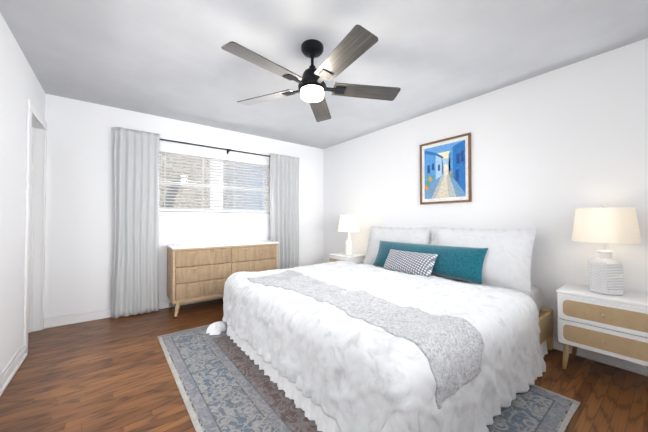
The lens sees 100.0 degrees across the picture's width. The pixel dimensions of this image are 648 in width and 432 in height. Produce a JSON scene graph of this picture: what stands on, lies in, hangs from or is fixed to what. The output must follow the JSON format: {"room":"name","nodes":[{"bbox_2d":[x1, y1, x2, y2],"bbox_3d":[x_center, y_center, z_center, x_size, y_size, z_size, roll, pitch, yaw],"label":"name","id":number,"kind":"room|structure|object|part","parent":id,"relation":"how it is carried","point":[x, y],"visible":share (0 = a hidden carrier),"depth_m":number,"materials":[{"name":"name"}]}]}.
{"room":"bedroom","nodes":[
{"label":"bedroom","id":0,"kind":"room"},
{"bbox_2d":[0,12,45,372],"bbox_3d":[-1.535,-0.088,0.943,0.100,2.440,4.655,1,-1,-37],"label":"wall","id":1,"kind":"structure","parent":0,"point":[20,84],"depth_m":1.98,"materials":[{"name":"white paint"}]},
{"bbox_2d":[0,343,27,395],"bbox_3d":[-1.295,1.074,0.717,0.028,0.108,3.834,1,-1,-37],"label":"baseboard","id":2,"kind":"structure","parent":1,"relation":"attached to","point":[9,371],"depth_m":1.95,"materials":[{"name":"white paint"}]},
{"bbox_2d":[23,99,46,352],"bbox_3d":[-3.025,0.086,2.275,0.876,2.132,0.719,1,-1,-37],"label":"door frame","id":3,"kind":"structure","parent":1,"relation":"attached to","point":[36,120],"depth_m":2.74,"materials":[{"name":"white paint"}]},
{"bbox_3d":[-3.187,0.126,2.428,0.805,2.033,0.122,1,-1,-37],"label":"door leaf trim","id":4,"kind":"part","parent":3,"relation":"part of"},
{"bbox_2d":[44,94,322,317],"bbox_3d":[-1.908,-0.046,3.651,4.900,2.440,0.100,1,-1,-37],"label":"wall","id":5,"kind":"structure","parent":0,"point":[79,230],"depth_m":3.11,"materials":[{"name":"white paint"}]},
{"bbox_2d":[44,297,222,328],"bbox_3d":[-1.446,1.124,3.906,3.634,0.108,0.028,1,-1,-37],"label":"baseboard","id":6,"kind":"structure","parent":5,"relation":"attached to","point":[66,319],"depth_m":2.99,"materials":[{"name":"white paint"}]},
{"bbox_2d":[111,127,299,318],"bbox_3d":[-1.422,0.079,3.857,2.494,2.173,0.156,1,-1,-37],"label":"curtains","id":7,"kind":"object","parent":5,"relation":"attached to","point":[136,231],"visible":0.9,"depth_m":3.25,"materials":[{"name":"grey fabric"}]},
{"bbox_3d":[-1.430,-0.942,3.913,2.374,0.065,0.083,1,-1,-37],"label":"rod","id":8,"kind":"part","parent":7,"relation":"part of","materials":[{"name":"black metal"}]},
{"bbox_2d":[159,152,269,219],"bbox_3d":[-1.522,-0.412,3.925,1.650,0.950,0.113,1,-1,-37],"label":"window","id":9,"kind":"structure","parent":5,"relation":"in","point":[163,216],"depth_m":3.90,"materials":[{"name":"white plastic"}]},
{"bbox_2d":[159,146,269,214],"bbox_3d":[-1.502,-0.456,3.901,1.574,0.859,0.066,1,-1,-37],"label":"window blind","id":10,"kind":"object","parent":9,"relation":"attached to","point":[165,150],"visible":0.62,"depth_m":3.82,"materials":[{"name":"white plastic"}]},
{"bbox_2d":[0,298,647,431],"bbox_3d":[-0.533,1.194,1.753,5.000,0.100,4.755,1,-1,-37],"label":"floor","id":11,"kind":"structure","parent":0,"point":[110,374],"depth_m":1.85,"materials":[{"name":"brown wood"}]},
{"bbox_2d":[166,240,278,317],"bbox_3d":[-1.321,0.771,3.661,1.346,0.807,0.465,1,-1,-37],"label":"dresser","id":12,"kind":"object","parent":11,"relation":"on","point":[196,272],"visible":0.71,"depth_m":3.35,"materials":[{"name":"brown wood"}]},
{"bbox_2d":[328,252,364,263],"bbox_3d":[0.363,0.888,4.169,0.435,0.591,0.493,1,-1,-37],"label":"nightstand","id":13,"kind":"object","parent":11,"relation":"on","point":[354,257],"visible":0.27,"depth_m":4.04,"materials":[{"name":"white paint"}]},
{"bbox_2d":[338,214,359,254],"bbox_3d":[0.378,0.275,4.131,0.340,0.629,0.340,1,-1,-37],"label":"lamp","id":14,"kind":"object","parent":13,"relation":"on","point":[348,223],"visible":1,"depth_m":4.03,"materials":[{"name":"fabric"}]},
{"bbox_2d":[157,324,579,431],"bbox_3d":[-0.017,1.146,2.128,1.895,0.008,2.698,1,-1,-38],"label":"rug","id":15,"kind":"object","parent":11,"relation":"on","point":[224,383],"visible":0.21,"depth_m":1.69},
{"bbox_2d":[206,226,553,431],"bbox_3d":[0.443,0.632,2.497,2.332,1.048,2.320,1,-1,-37],"label":"bed","id":16,"kind":"object","parent":11,"relation":"on","point":[436,329],"visible":1,"depth_m":1.66,"materials":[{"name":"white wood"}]},
{"bbox_2d":[247,270,484,408],"bbox_3d":[0.056,0.666,1.948,0.537,0.276,1.840,1,-1,-37],"label":"throw","id":17,"kind":"object","parent":16,"relation":"on","point":[445,353],"depth_m":1.38,"materials":[{"name":"grey fabric"}]},
{"bbox_3d":[0.519,0.739,2.550,2.070,0.220,1.960,1,-1,-37],"label":"mattress","id":18,"kind":"part","parent":16,"relation":"part of","materials":[{"name":"white fabric"}]},
{"bbox_3d":[0.534,0.989,2.557,2.108,0.337,2.080,1,-1,-37],"label":"frame","id":19,"kind":"part","parent":16,"relation":"part of","materials":[{"name":"brown wood"}]},
{"bbox_2d":[556,283,647,369],"bbox_3d":[2.053,0.853,1.961,0.435,0.591,0.511,1,-1,-37],"label":"nightstand","id":20,"kind":"object","parent":11,"relation":"on","point":[615,326],"visible":0.98,"depth_m":1.86,"materials":[{"name":"white paint"}]},
{"bbox_2d":[572,204,641,294],"bbox_3d":[2.048,0.234,1.984,0.356,0.644,0.356,1,-1,-37],"label":"lamp","id":21,"kind":"object","parent":20,"relation":"on","point":[604,226],"visible":1,"depth_m":1.90,"materials":[{"name":"ceramic"}]},
{"bbox_2d":[0,0,647,148],"bbox_3d":[-0.533,-1.345,1.793,5.000,0.100,4.755,1,-1,-37],"label":"ceiling","id":22,"kind":"structure","parent":0,"point":[171,59],"depth_m":2.11,"materials":[{"name":"paint"}]},
{"bbox_2d":[221,24,400,121],"bbox_3d":[-0.093,-1.092,2.030,1.333,0.398,1.333,1,-1,-37],"label":"fan","id":23,"kind":"object","parent":22,"relation":"hanging from","point":[356,42],"visible":1,"depth_m":1.98,"materials":[{"name":"grey wood"}]},
{"bbox_2d":[323,38,647,336],"bbox_3d":[1.443,-0.053,3.222,0.100,2.440,4.655,1,-1,-37],"label":"wall","id":24,"kind":"structure","parent":0,"point":[552,151],"depth_m":2.48,"materials":[{"name":"white paint"}]},
{"bbox_2d":[420,133,471,203],"bbox_3d":[1.399,-0.523,3.177,0.028,0.750,0.615,1,-1,-37],"label":"picture","id":25,"kind":"object","parent":24,"relation":"attached to","point":[445,170],"visible":0.98,"depth_m":3.15,"materials":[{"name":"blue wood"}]},
{"bbox_2d":[553,336,647,375],"bbox_3d":[1.371,1.113,3.193,0.028,0.108,4.525,1,-1,-37],"label":"baseboard","id":26,"kind":"structure","parent":24,"relation":"attached to","point":[617,362],"depth_m":2.11,"materials":[{"name":"white paint"}]},
{"label":"outside","id":27,"kind":"structure","parent":0,"visible":0},
{"bbox_2d":[160,152,263,210],"bbox_3d":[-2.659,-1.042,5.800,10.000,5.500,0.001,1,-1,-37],"label":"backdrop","id":28,"kind":"structure","parent":27,"point":[232,204],"depth_m":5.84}
]}

